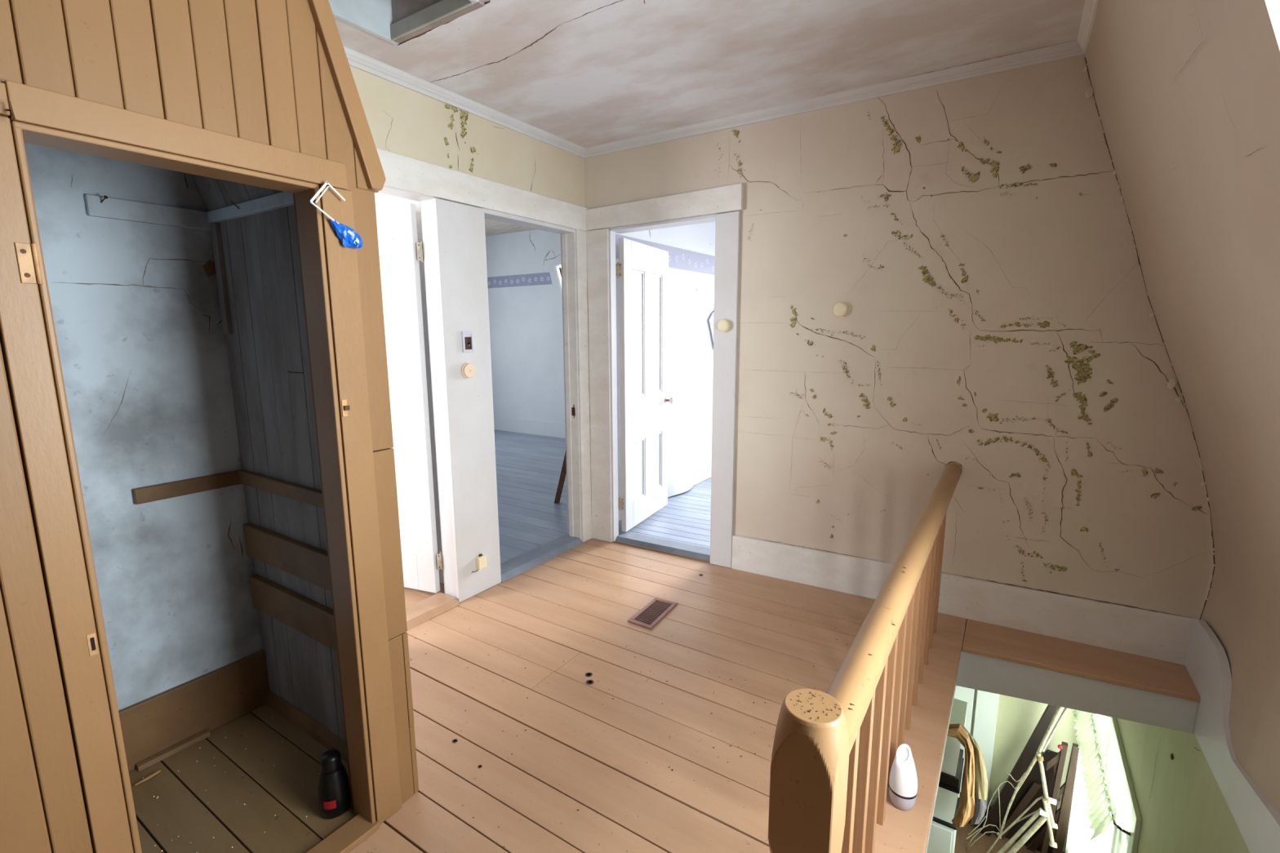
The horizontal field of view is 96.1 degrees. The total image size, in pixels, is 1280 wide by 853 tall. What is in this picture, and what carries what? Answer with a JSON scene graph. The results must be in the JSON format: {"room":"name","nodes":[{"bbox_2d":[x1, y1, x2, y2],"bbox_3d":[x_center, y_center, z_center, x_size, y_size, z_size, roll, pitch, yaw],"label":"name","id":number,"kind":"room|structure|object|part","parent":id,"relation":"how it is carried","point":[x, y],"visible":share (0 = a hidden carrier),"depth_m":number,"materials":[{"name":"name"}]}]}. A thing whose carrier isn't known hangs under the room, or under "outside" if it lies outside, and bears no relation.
{"room":"abandoned building interior","nodes":[
{"label":"abandoned building interior","id":0,"kind":"room"},
{"bbox_2d":[24,142,262,711],"bbox_3d":[-1.658,-0.112,1.774,0.013,2.500,0.780,6,11,33],"label":"wall","id":1,"kind":"structure","parent":0,"point":[141,341],"depth_m":1.88,"materials":[{"name":"paint"}]},
{"bbox_2d":[84,194,210,231],"bbox_3d":[-1.546,-0.677,1.831,0.020,0.060,0.321,6,11,33],"label":"hook rail","id":2,"kind":"object","parent":1,"relation":"attached to","point":[110,207],"visible":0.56,"depth_m":1.80,"materials":[{"name":"paint"}]},
{"bbox_2d":[132,469,241,504],"bbox_3d":[-1.540,0.204,1.978,0.022,0.050,0.314,6,11,33],"label":"batten","id":3,"kind":"object","parent":1,"relation":"attached to","point":[143,495],"visible":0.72,"depth_m":1.95,"materials":[{"name":"paint"}]},
{"bbox_2d":[118,649,269,771],"bbox_3d":[-1.649,1.020,1.938,0.020,0.214,0.728,6,11,33],"label":"baseboard","id":4,"kind":"structure","parent":1,"relation":"attached to","point":[151,726],"depth_m":2.03,"materials":[{"name":"paint"}]},
{"bbox_2d":[0,0,418,852],"bbox_3d":[-1.701,0.004,0.863,0.937,2.566,2.393,6,11,33],"label":"wall","id":5,"kind":"structure","parent":0,"point":[260,93],"depth_m":1.15,"materials":[{"name":"paint"}]},
{"bbox_3d":[-1.079,-0.542,0.944,0.031,0.050,0.052,6,11,33],"label":"head casing","id":6,"kind":"part","parent":5,"relation":"part of","materials":[{"name":"paint"}]},
{"bbox_3d":[-1.063,-0.282,0.996,0.004,0.068,0.019,6,11,33],"label":"hinge plate","id":7,"kind":"part","parent":5,"relation":"part of","materials":[{"name":"paint"}]},
{"bbox_3d":[-1.136,0.359,1.114,0.094,1.780,0.086,6,11,33],"label":"post","id":8,"kind":"part","parent":5,"relation":"part of","materials":[{"name":"paint"}]},
{"bbox_3d":[-1.079,0.362,1.094,0.022,1.781,0.054,6,11,33],"label":"casing","id":9,"kind":"part","parent":5,"relation":"part of","materials":[{"name":"paint"}]},
{"bbox_3d":[-1.060,0.422,1.113,0.002,0.044,0.012,6,11,33],"label":"strike plate","id":10,"kind":"part","parent":5,"relation":"part of","materials":[{"name":"paint"}]},
{"bbox_3d":[-0.905,-0.587,1.208,0.031,0.061,0.584,6,11,33],"label":"head casing","id":11,"kind":"part","parent":5,"relation":"part of","materials":[{"name":"paint"}]},
{"bbox_3d":[-0.812,0.277,1.607,0.094,1.780,0.084,6,11,33],"label":"post","id":12,"kind":"part","parent":5,"relation":"part of","materials":[{"name":"paint"}]},
{"bbox_2d":[309,181,363,248],"bbox_3d":[-0.746,-0.521,1.415,0.031,0.149,0.126,6,11,33],"label":"hanger","id":13,"kind":"object","parent":5,"relation":"hanging from","point":[348,237],"visible":1,"depth_m":1.42,"materials":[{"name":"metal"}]},
{"bbox_3d":[-0.766,-0.561,1.374,0.004,0.056,0.049,6,11,33],"label":"arm","id":14,"kind":"part","parent":13,"relation":"part of","materials":[{"name":"white plastic"}]},
{"bbox_3d":[-0.761,-0.515,1.390,0.004,0.045,0.066,6,11,33],"label":"stem","id":15,"kind":"part","parent":13,"relation":"part of","materials":[{"name":"white plastic"}]},
{"bbox_3d":[-0.744,-0.575,1.406,0.004,0.039,0.046,6,11,33],"label":"arm","id":16,"kind":"part","parent":13,"relation":"part of","materials":[{"name":"white plastic"}]},
{"bbox_3d":[-0.931,1.191,1.480,0.083,0.018,0.515,6,11,33],"label":"closet sill","id":17,"kind":"part","parent":5,"relation":"part of","materials":[{"name":"paint"}]},
{"bbox_3d":[-0.759,0.284,1.575,0.029,1.776,0.079,6,11,33],"label":"casing","id":18,"kind":"part","parent":5,"relation":"part of","materials":[{"name":"paint"}]},
{"bbox_2d":[191,173,345,741],"bbox_3d":[-1.296,-0.099,1.521,0.870,2.552,0.751,6,11,33],"label":"wall","id":19,"kind":"structure","parent":0,"point":[267,346],"depth_m":1.92,"materials":[{"name":"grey wood"}]},
{"bbox_2d":[209,222,232,333],"bbox_3d":[-1.435,-0.504,1.974,0.038,0.368,0.016,6,11,33],"label":"wood strip","id":20,"kind":"object","parent":19,"relation":"attached to","point":[215,231],"visible":1,"depth_m":1.96,"materials":[{"name":"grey wood"}]},
{"bbox_2d":[206,191,293,223],"bbox_3d":[-1.138,-0.674,1.745,0.755,0.036,0.023,6,11,33],"label":"hook rail","id":21,"kind":"object","parent":19,"relation":"attached to","point":[282,199],"visible":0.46,"depth_m":1.77,"materials":[{"name":"paint"}]},
{"bbox_2d":[237,469,323,508],"bbox_3d":[-1.134,0.214,1.890,0.753,0.048,0.023,6,11,33],"label":"batten","id":22,"kind":"object","parent":19,"relation":"attached to","point":[307,495],"visible":0.56,"depth_m":1.92,"materials":[{"name":"paint"}]},
{"bbox_2d":[243,523,331,591],"bbox_3d":[-1.134,0.448,1.927,0.753,0.118,0.026,6,11,33],"label":"batten","id":23,"kind":"object","parent":19,"relation":"attached to","point":[308,562],"visible":0.56,"depth_m":1.95,"materials":[{"name":"paint"}]},
{"bbox_2d":[249,573,337,651],"bbox_3d":[-1.133,0.649,1.960,0.753,0.125,0.026,6,11,33],"label":"batten","id":24,"kind":"object","parent":19,"relation":"attached to","point":[314,620],"visible":0.56,"depth_m":1.98,"materials":[{"name":"paint"}]},
{"bbox_2d":[265,690,347,762],"bbox_3d":[-1.133,1.085,2.033,0.755,0.050,0.021,6,11,33],"label":"trim","id":25,"kind":"structure","parent":19,"relation":"attached to","point":[304,722],"depth_m":2.08,"materials":[{"name":"paint"}]},
{"bbox_2d":[374,192,444,584],"bbox_3d":[-1.935,-0.467,3.644,2.234,2.600,0.070,6,11,33],"label":"wall","id":26,"kind":"structure","parent":0,"point":[381,199],"depth_m":3.12,"materials":[{"name":"white paint"}]},
{"bbox_2d":[484,218,535,235],"bbox_3d":[-1.783,-2.300,5.613,4.660,0.042,4.000,6,11,33],"label":"ceiling","id":27,"kind":"structure","parent":0,"point":[492,227],"depth_m":7.51,"materials":[{"name":"white paint"}]},
{"bbox_2d":[485,229,564,423],"bbox_3d":[-0.757,-1.203,7.488,4.530,2.800,0.082,6,11,33],"label":"wall","id":28,"kind":"structure","parent":0,"point":[525,303],"depth_m":7.95,"materials":[{"name":"paint"}]},
{"bbox_2d":[493,416,565,438],"bbox_3d":[-1.724,-0.009,8.261,2.180,0.200,0.025,6,11,33],"label":"baseboard","id":29,"kind":"structure","parent":28,"relation":"attached to","point":[503,424],"depth_m":8.13,"materials":[{"name":"blue paint"}]},
{"bbox_2d":[552,266,562,301],"bbox_3d":[-0.825,-1.512,7.459,0.705,1.420,0.071,6,11,33],"label":"window","id":30,"kind":"structure","parent":28,"relation":"in","point":[554,268],"depth_m":7.52,"materials":[{"name":"white paint"}]},
{"bbox_2d":[349,65,715,521],"bbox_3d":[-0.118,-0.684,4.243,0.131,2.820,6.300,6,11,33],"label":"wall","id":31,"kind":"structure","parent":0,"point":[402,121],"depth_m":3.66,"materials":[{"name":"beige paint"}]},
{"bbox_2d":[343,45,585,158],"bbox_3d":[-0.976,-1.556,2.653,0.044,0.046,2.375,6,11,33],"label":"crown molding","id":32,"kind":"structure","parent":31,"relation":"attached to","point":[357,60],"depth_m":2.76,"materials":[{"name":"white paint"}]},
{"bbox_2d":[376,147,591,602],"bbox_3d":[-0.949,-0.170,3.030,0.137,2.204,2.086,6,11,33],"label":"doorframe","id":33,"kind":"object","parent":31,"relation":"attached to","point":[454,235],"visible":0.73,"depth_m":3.04,"materials":[{"name":"white paint"}]},
{"bbox_2d":[375,202,443,593],"bbox_3d":[-1.435,-0.113,3.089,0.764,2.012,0.065,3,10,19],"label":"door","id":34,"kind":"structure","parent":33,"relation":"attached to","point":[400,251],"depth_m":2.97,"materials":[{"name":"white paint"}]},
{"bbox_3d":[-1.450,-1.026,2.943,0.510,0.162,0.036,3,10,21],"label":"rail","id":35,"kind":"part","parent":34,"relation":"part of","materials":[{"name":"white paint"}]},
{"bbox_3d":[-1.305,-0.509,2.973,0.201,0.866,0.012,3,10,21],"label":"panel","id":36,"kind":"part","parent":34,"relation":"part of","materials":[{"name":"white paint"}]},
{"bbox_3d":[-1.305,-0.509,2.973,0.205,0.870,0.028,3,10,21],"label":"panel moulding","id":37,"kind":"part","parent":34,"relation":"part of","materials":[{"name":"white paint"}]},
{"bbox_3d":[-1.445,0.001,3.111,0.510,0.180,0.036,3,10,21],"label":"rail","id":38,"kind":"part","parent":34,"relation":"part of","materials":[{"name":"white paint"}]},
{"bbox_3d":[-1.302,0.394,3.121,0.201,0.596,0.012,3,10,21],"label":"panel","id":39,"kind":"part","parent":34,"relation":"part of","materials":[{"name":"white paint"}]},
{"bbox_3d":[-1.302,0.394,3.121,0.205,0.600,0.028,3,10,21],"label":"panel moulding","id":40,"kind":"part","parent":34,"relation":"part of","materials":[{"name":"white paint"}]},
{"bbox_3d":[-1.442,0.780,3.239,0.510,0.200,0.036,3,10,21],"label":"rail","id":41,"kind":"part","parent":34,"relation":"part of","materials":[{"name":"white paint"}]},
{"bbox_2d":[461,331,474,352],"bbox_3d":[-0.882,-0.435,2.958,0.019,0.106,0.068,6,11,33],"label":"light switch","id":42,"kind":"object","parent":33,"relation":"attached to","point":[467,336],"visible":1,"depth_m":2.96,"materials":[{"name":"grey plastic"}]},
{"bbox_2d":[460,362,475,378],"bbox_3d":[-0.886,-0.289,2.971,0.023,0.082,0.082,6,11,33],"label":"dial","id":43,"kind":"object","parent":33,"relation":"attached to","point":[468,370],"visible":1,"depth_m":2.96,"materials":[{"name":"beige plastic"}]},
{"bbox_2d":[471,553,486,573],"bbox_3d":[-0.880,0.748,3.140,0.028,0.088,0.090,6,11,33],"label":"outlet box","id":44,"kind":"object","parent":33,"relation":"attached to","point":[481,561],"visible":1,"depth_m":3.14,"materials":[{"name":"beige plastic"}]},
{"bbox_3d":[-0.907,-1.182,2.834,0.028,0.144,2.086,6,11,33],"label":"head casing","id":45,"kind":"part","parent":33,"relation":"part of","materials":[{"name":"white paint"}]},
{"bbox_3d":[-0.370,-0.230,3.827,0.022,2.060,0.116,6,11,33],"label":"casing","id":46,"kind":"part","parent":33,"relation":"part of","materials":[{"name":"white paint"}]},
{"bbox_2d":[128,429,1200,852],"bbox_3d":[-1.156,0.792,4.123,7.719,0.054,8.202,6,11,33],"label":"floor","id":47,"kind":"structure","parent":0,"point":[547,720],"depth_m":2.20,"materials":[{"name":"brown wood"}]},
{"bbox_2d":[134,769,160,786],"bbox_3d":[-1.587,1.134,1.856,0.013,0.010,0.068,5,10,27],"label":"splinter","id":48,"kind":"object","parent":47,"relation":"on","point":[150,776],"visible":1,"depth_m":1.85,"materials":[{"name":"wood"}]},
{"bbox_2d":[135,728,210,771],"bbox_3d":[-1.601,1.111,1.980,0.024,0.020,0.205,6,11,33],"label":"wood offcut","id":49,"kind":"object","parent":47,"relation":"on","point":[164,754],"visible":1,"depth_m":1.97,"materials":[{"name":"paint"}]},
{"bbox_2d":[318,749,351,818],"bbox_3d":[-0.919,1.065,1.723,0.086,0.189,0.086,6,11,33],"label":"bottle","id":50,"kind":"object","parent":47,"relation":"on","point":[334,787],"visible":1,"depth_m":1.70,"materials":[{"name":"black plastic"}]},
{"bbox_2d":[405,592,459,630],"bbox_3d":[-1.228,0.974,2.773,0.159,0.030,0.762,6,11,33],"label":"threshold","id":51,"kind":"object","parent":47,"relation":"on","point":[420,612],"visible":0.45,"depth_m":2.96,"materials":[{"name":"beige paint"}]},
{"bbox_2d":[500,534,582,582],"bbox_3d":[-0.656,0.826,3.664,0.157,0.030,0.746,6,11,33],"label":"threshold","id":52,"kind":"object","parent":47,"relation":"on","point":[513,567],"visible":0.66,"depth_m":3.64,"materials":[{"name":"paint"}]},
{"bbox_2d":[554,452,566,502],"bbox_3d":[-0.588,0.268,4.608,0.056,0.825,0.509,-6,11,-30],"label":"stick","id":53,"kind":"object","parent":47,"relation":"on","point":[563,472],"visible":0.5,"depth_m":4.72,"materials":[{"name":"brown wood"}]},
{"bbox_2d":[627,597,677,629],"bbox_3d":[0.066,0.952,2.944,0.139,0.008,0.304,5,11,28],"label":"floor vent","id":54,"kind":"object","parent":47,"relation":"in","point":[651,614],"visible":1,"depth_m":2.94,"materials":[{"name":"brown metal"}]},
{"bbox_2d":[613,541,710,563],"bbox_3d":[0.130,0.818,3.768,0.719,0.006,0.012,5,11,30],"label":"threshold","id":55,"kind":"object","parent":47,"relation":"on","point":[671,553],"visible":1,"depth_m":3.75,"materials":[{"name":"paint"}]},
{"bbox_2d":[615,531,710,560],"bbox_3d":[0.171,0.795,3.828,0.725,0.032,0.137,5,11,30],"label":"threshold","id":56,"kind":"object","parent":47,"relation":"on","point":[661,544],"visible":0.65,"depth_m":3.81,"materials":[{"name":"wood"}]},
{"bbox_2d":[768,462,961,852],"bbox_3d":[0.889,0.681,1.876,0.091,0.883,2.424,6,11,33],"label":"banister","id":57,"kind":"object","parent":47,"relation":"on","point":[833,753],"visible":1,"depth_m":1.23,"materials":[{"name":"paint"}]},
{"bbox_3d":[0.254,0.842,0.911,0.091,0.882,0.091,6,11,33],"label":"newel post","id":58,"kind":"part","parent":57,"relation":"part of","materials":[{"name":"paint"}]},
{"bbox_3d":[0.908,0.371,1.865,0.073,0.060,2.335,6,11,33],"label":"handrail","id":59,"kind":"part","parent":57,"relation":"part of","materials":[{"name":"paint"}]},
{"bbox_2d":[925,680,956,852],"bbox_3d":[0.851,1.268,1.738,0.021,0.178,2.272,6,11,33],"label":"fascia","id":60,"kind":"object","parent":47,"relation":"attached to","point":[956,680],"visible":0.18,"depth_m":2.10,"materials":[{"name":"white paint"}]},
{"bbox_2d":[955,648,1199,733],"bbox_3d":[1.840,1.143,2.479,0.835,0.179,0.031,4,10,26],"label":"fascia","id":61,"kind":"object","parent":47,"relation":"attached to","point":[976,672],"visible":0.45,"depth_m":2.46,"materials":[{"name":"white paint"}]},
{"bbox_2d":[328,0,1084,147],"bbox_3d":[-0.440,-1.558,1.167,2.740,0.456,4.700,6,11,33],"label":"ceiling","id":62,"kind":"structure","parent":0,"point":[585,73],"depth_m":2.34,"materials":[{"name":"paint"}]},
{"bbox_2d":[584,40,1215,619],"bbox_3d":[1.038,-0.381,3.071,3.178,2.590,0.165,5,11,30],"label":"wall","id":63,"kind":"structure","parent":0,"point":[975,234],"depth_m":2.73,"materials":[{"name":"beige paint"}]},
{"bbox_2d":[586,182,743,568],"bbox_3d":[0.143,-0.281,3.632,1.050,2.220,0.145,5,11,30],"label":"doorframe","id":64,"kind":"object","parent":63,"relation":"attached to","point":[602,224],"visible":0.99,"depth_m":3.50,"materials":[{"name":"white paint"}]},
{"bbox_3d":[-0.266,-0.232,3.821,0.165,2.064,0.022,5,11,30],"label":"casing","id":65,"kind":"part","parent":64,"relation":"part of","materials":[{"name":"white paint"}]},
{"bbox_2d":[615,237,674,532],"bbox_3d":[0.058,-0.292,4.190,0.105,1.985,0.744,5,11,28],"label":"door","id":66,"kind":"structure","parent":64,"relation":"attached to","point":[642,269],"depth_m":4.13,"materials":[{"name":"white paint"}]},
{"bbox_3d":[-0.122,-0.358,3.859,0.016,0.060,0.003,6,11,33],"label":"edge plate","id":67,"kind":"part","parent":66,"relation":"part of","materials":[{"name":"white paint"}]},
{"bbox_3d":[-0.024,-0.639,4.008,0.012,0.866,0.199,4,10,26],"label":"panel","id":68,"kind":"part","parent":66,"relation":"part of","materials":[{"name":"white paint"}]},
{"bbox_3d":[-0.024,-0.639,4.008,0.028,0.870,0.203,4,10,26],"label":"panel moulding","id":69,"kind":"part","parent":66,"relation":"part of","materials":[{"name":"white paint"}]},
{"bbox_3d":[-0.020,0.313,4.164,0.012,0.436,0.199,4,10,26],"label":"panel","id":70,"kind":"part","parent":66,"relation":"part of","materials":[{"name":"white paint"}]},
{"bbox_3d":[-0.020,0.313,4.164,0.028,0.440,0.203,4,10,26],"label":"panel moulding","id":71,"kind":"part","parent":66,"relation":"part of","materials":[{"name":"white paint"}]},
{"bbox_3d":[0.040,-1.182,4.057,0.036,0.185,0.505,4,10,26],"label":"rail","id":72,"kind":"part","parent":66,"relation":"part of","materials":[{"name":"white paint"}]},
{"bbox_3d":[0.045,-0.079,4.238,0.036,0.310,0.505,4,10,26],"label":"rail","id":73,"kind":"part","parent":66,"relation":"part of","materials":[{"name":"white paint"}]},
{"bbox_3d":[0.047,0.597,4.348,0.036,0.180,0.505,4,10,26],"label":"rail","id":74,"kind":"part","parent":66,"relation":"part of","materials":[{"name":"white paint"}]},
{"bbox_3d":[0.113,0.269,4.432,0.012,0.436,0.199,4,10,26],"label":"panel","id":75,"kind":"part","parent":66,"relation":"part of","materials":[{"name":"white paint"}]},
{"bbox_3d":[0.109,-0.684,4.276,0.012,0.866,0.199,4,10,26],"label":"panel","id":76,"kind":"part","parent":66,"relation":"part of","materials":[{"name":"white paint"}]},
{"bbox_3d":[0.113,0.269,4.432,0.028,0.440,0.203,4,10,26],"label":"panel moulding","id":77,"kind":"part","parent":66,"relation":"part of","materials":[{"name":"white paint"}]},
{"bbox_3d":[0.109,-0.684,4.276,0.028,0.870,0.203,4,10,26],"label":"panel moulding","id":78,"kind":"part","parent":66,"relation":"part of","materials":[{"name":"white paint"}]},
{"bbox_3d":[0.230,-0.204,4.486,0.070,0.054,0.055,6,11,33],"label":"knob","id":79,"kind":"part","parent":66,"relation":"part of","materials":[{"name":"brown metal"}]},
{"bbox_3d":[0.109,-1.292,3.417,1.050,0.156,0.030,5,11,30],"label":"head casing","id":80,"kind":"part","parent":64,"relation":"part of","materials":[{"name":"white paint"}]},
{"bbox_2d":[717,318,731,333],"bbox_3d":[0.479,-0.577,3.290,0.082,0.082,0.029,5,11,30],"label":"round cap","id":81,"kind":"object","parent":64,"relation":"attached to","point":[724,325],"visible":1,"depth_m":3.28,"materials":[{"name":"beige plastic"}]},
{"bbox_3d":[0.495,-0.169,3.378,0.141,2.078,0.022,5,11,30],"label":"casing","id":82,"kind":"part","parent":64,"relation":"part of","materials":[{"name":"white paint"}]},
{"bbox_2d":[584,40,1083,158],"bbox_3d":[0.725,-1.634,2.985,2.528,0.081,0.044,5,11,30],"label":"crown molding","id":83,"kind":"structure","parent":63,"relation":"attached to","point":[1069,49],"depth_m":2.79,"materials":[{"name":"white paint"}]},
{"bbox_2d":[832,301,849,317],"bbox_3d":[1.040,-0.606,2.979,0.084,0.084,0.026,5,11,30],"label":"round cap","id":84,"kind":"object","parent":63,"relation":"attached to","point":[842,308],"visible":1,"depth_m":2.97,"materials":[{"name":"beige plastic"}]},
{"bbox_2d":[731,535,1192,665],"bbox_3d":[1.454,0.842,2.977,2.072,0.212,0.020,5,11,30],"label":"baseboard","id":85,"kind":"structure","parent":63,"relation":"attached to","point":[1135,631],"depth_m":2.78,"materials":[{"name":"white paint"}]},
{"bbox_2d":[888,743,917,810],"bbox_3d":[0.797,1.058,1.738,0.078,0.184,0.078,6,11,33],"label":"air freshener","id":86,"kind":"object","parent":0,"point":[903,780],"visible":1,"depth_m":1.72,"materials":[{"name":"white plastic"}]},
{"bbox_3d":[0.797,1.125,1.748,0.077,0.048,0.077,6,11,33],"label":"water tank","id":87,"kind":"part","parent":86,"relation":"part of","materials":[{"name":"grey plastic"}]},
{"bbox_2d":[954,822,1065,852],"bbox_3d":[1.482,3.726,3.139,2.500,0.040,5.000,6,11,33],"label":"floor","id":88,"kind":"structure","parent":0,"point":[982,845],"depth_m":4.75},
{"bbox_2d":[926,792,960,852],"bbox_3d":[2.353,3.223,4.654,0.366,0.455,0.417,6,11,33],"label":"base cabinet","id":89,"kind":"object","parent":88,"relation":"on","point":[942,838],"visible":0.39,"depth_m":4.42,"materials":[{"name":"white wood"}]},
{"bbox_3d":[2.244,3.249,4.485,0.310,0.360,0.012,6,11,33],"label":"door","id":90,"kind":"part","parent":89,"relation":"part of","materials":[{"name":"white plastic"}]},
{"bbox_2d":[933,768,963,824],"bbox_3d":[2.349,2.854,4.588,0.359,0.292,0.394,6,11,33],"label":"plastic bin","id":91,"kind":"object","parent":89,"relation":"on","point":[946,800],"visible":0.33,"depth_m":4.38,"materials":[{"name":"white"}]},
{"bbox_2d":[933,790,957,824],"bbox_3d":[2.347,2.856,4.588,0.345,0.288,0.380,6,11,33],"label":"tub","id":92,"kind":"object","parent":91,"relation":"in","point":[946,800],"depth_m":4.39,"materials":[{"name":"white plastic"}]},
{"bbox_2d":[938,748,964,794],"bbox_3d":[2.344,2.655,4.554,0.363,0.108,0.405,6,11,33],"label":"tray","id":93,"kind":"object","parent":91,"relation":"on","point":[953,784],"visible":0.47,"depth_m":4.35,"materials":[{"name":"black plastic"}]},
{"bbox_2d":[941,698,968,776],"bbox_3d":[2.340,2.395,4.512,0.349,0.417,0.384,6,11,33],"label":"plastic bin","id":94,"kind":"object","parent":93,"relation":"on","point":[958,714],"visible":0.24,"depth_m":4.33,"materials":[{"name":"white"}]},
{"bbox_2d":[941,735,960,776],"bbox_3d":[2.339,2.397,4.512,0.335,0.413,0.370,6,11,33],"label":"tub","id":95,"kind":"object","parent":94,"relation":"in","point":[952,750],"depth_m":4.32,"materials":[{"name":"white plastic"}]},
{"bbox_2d":[947,724,987,827],"bbox_3d":[2.365,2.564,4.184,0.297,0.856,0.122,6,11,33],"label":"cloth","id":96,"kind":"object","parent":94,"relation":"hanging from","point":[974,791],"visible":0.97,"depth_m":4.16,"materials":[{"name":"fabric"}]},
{"bbox_2d":[968,749,1060,852],"bbox_3d":[3.095,3.060,4.693,0.699,1.041,0.050,6,11,33],"label":"clothes hanger","id":97,"kind":"object","parent":88,"relation":"on","point":[1031,789],"visible":0.38,"depth_m":4.65,"materials":[{"name":"white plastic"}]},
{"bbox_3d":[3.066,3.207,4.718,0.306,0.743,0.020,6,11,33],"label":"cross rail","id":98,"kind":"part","parent":97,"relation":"part of","materials":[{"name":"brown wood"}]},
{"bbox_3d":[3.260,3.201,4.589,0.286,0.612,0.020,6,11,33],"label":"cross rail","id":99,"kind":"part","parent":97,"relation":"part of","materials":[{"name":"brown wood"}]},
{"bbox_2d":[965,706,1067,852],"bbox_3d":[2.888,2.604,4.359,0.624,1.832,0.160,6,11,33],"label":"clothes hanger","id":100,"kind":"object","parent":88,"relation":"on","point":[1046,815],"visible":0.95,"depth_m":4.31,"materials":[{"name":"white plastic"}]},
{"bbox_3d":[2.895,3.108,4.439,0.371,0.728,0.013,6,11,33],"label":"thin rod","id":101,"kind":"part","parent":100,"relation":"part of","materials":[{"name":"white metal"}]},
{"bbox_3d":[2.909,2.832,4.420,0.188,0.801,0.015,6,11,33],"label":"rod","id":102,"kind":"part","parent":100,"relation":"part of","materials":[{"name":"white ceramic"}]},
{"bbox_3d":[2.917,2.801,4.410,0.180,0.725,0.012,6,11,33],"label":"rod","id":103,"kind":"part","parent":100,"relation":"part of","materials":[{"name":"white ceramic"}]},
{"bbox_3d":[2.874,3.156,4.412,0.308,0.648,0.028,6,11,33],"label":"angle rail","id":104,"kind":"part","parent":100,"relation":"part of","materials":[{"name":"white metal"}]},
{"bbox_3d":[2.927,3.038,4.418,0.225,0.333,0.011,6,11,33],"label":"thin rod","id":105,"kind":"part","parent":100,"relation":"part of","materials":[{"name":"white ceramic"}]},
{"bbox_3d":[2.893,3.177,4.380,0.299,0.621,0.038,6,11,33],"label":"angle rail","id":106,"kind":"part","parent":100,"relation":"part of","materials":[{"name":"beige wood"}]},
{"bbox_3d":[3.053,2.083,4.201,0.193,0.753,0.024,6,11,33],"label":"rail","id":107,"kind":"part","parent":100,"relation":"part of","materials":[{"name":"white ceramic"}]},
{"bbox_3d":[3.103,2.115,4.222,0.198,0.676,0.018,6,11,33],"label":"rail","id":108,"kind":"part","parent":100,"relation":"part of","materials":[{"name":"white ceramic"}]},
{"bbox_2d":[978,704,1057,836],"bbox_3d":[3.074,2.661,4.591,0.511,1.579,0.030,6,11,33],"label":"board","id":109,"kind":"object","parent":88,"relation":"on","point":[1029,751],"visible":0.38,"depth_m":4.61,"materials":[{"name":"brown wood"}]},
{"bbox_2d":[1040,741,1079,852],"bbox_3d":[3.197,2.926,4.399,0.200,1.118,0.068,6,11,33],"label":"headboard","id":110,"kind":"object","parent":88,"relation":"on","point":[1058,761],"visible":0.81,"depth_m":4.37,"materials":[{"name":"brown wood"}]},
{"bbox_2d":[954,685,1078,852],"bbox_3d":[2.649,2.112,4.984,2.200,2.540,0.112,6,11,33],"label":"wall","id":111,"kind":"structure","parent":0,"point":[1002,726],"depth_m":4.78,"materials":[{"name":"green paint"}]},
{"bbox_3d":[2.640,2.261,4.970,0.425,2.250,0.025,6,11,33],"label":"door casing","id":112,"kind":"part","parent":111,"relation":"part of","materials":[{"name":"white wood"}]},
{"bbox_3d":[2.898,2.288,4.801,0.155,2.250,0.032,6,11,33],"label":"door casing","id":113,"kind":"part","parent":111,"relation":"part of","materials":[{"name":"white wood"}]},
{"bbox_2d":[1097,715,1249,852],"bbox_3d":[2.225,2.503,2.386,0.132,2.610,4.900,6,11,33],"label":"wall","id":114,"kind":"structure","parent":0,"point":[1183,807],"depth_m":2.50,"materials":[{"name":"green paint"}]},
{"bbox_2d":[1096,714,1142,852],"bbox_3d":[3.015,2.591,3.670,0.121,1.415,1.590,6,11,33],"label":"window","id":115,"kind":"structure","parent":114,"relation":"in","point":[1131,806],"depth_m":3.36,"materials":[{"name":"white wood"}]},
{"bbox_2d":[1065,710,1130,852],"bbox_3d":[2.872,2.626,3.697,0.160,1.318,1.353,6,11,33],"label":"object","id":116,"kind":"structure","parent":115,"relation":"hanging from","point":[1093,828],"depth_m":3.56,"materials":[{"name":"fabric"}]},
{"bbox_3d":[2.906,2.048,3.579,0.074,0.026,1.353,6,11,33],"label":"rod","id":117,"kind":"part","parent":116,"relation":"part of","materials":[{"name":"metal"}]},
{"bbox_3d":[2.971,1.936,3.590,0.022,0.095,1.400,6,11,33],"label":"casing","id":118,"kind":"part","parent":115,"relation":"part of","materials":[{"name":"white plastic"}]},
{"bbox_3d":[2.567,2.690,3.078,0.022,1.415,0.095,6,11,33],"label":"casing","id":119,"kind":"part","parent":115,"relation":"part of","materials":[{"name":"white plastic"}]},
{"bbox_2d":[1084,0,1279,814],"bbox_3d":[0.962,0.123,0.465,0.908,2.760,4.600,6,11,33],"label":"wall","id":120,"kind":"structure","parent":0,"point":[1186,92],"depth_m":1.70,"materials":[{"name":"beige paint"}]},
{"bbox_2d":[1077,0,1098,54],"bbox_3d":[0.581,-1.246,0.490,0.044,0.051,4.565,6,11,33],"label":"crown molding","id":121,"kind":"structure","parent":120,"relation":"attached to","point":[1090,8],"depth_m":2.16,"materials":[{"name":"white paint"}]},
{"bbox_2d":[1185,618,1279,852],"bbox_3d":[1.129,1.297,0.602,0.024,0.416,4.485,6,11,33],"label":"baseboard","id":122,"kind":"structure","parent":120,"relation":"attached to","point":[1206,662],"depth_m":2.04,"materials":[{"name":"white paint"}]}
]}

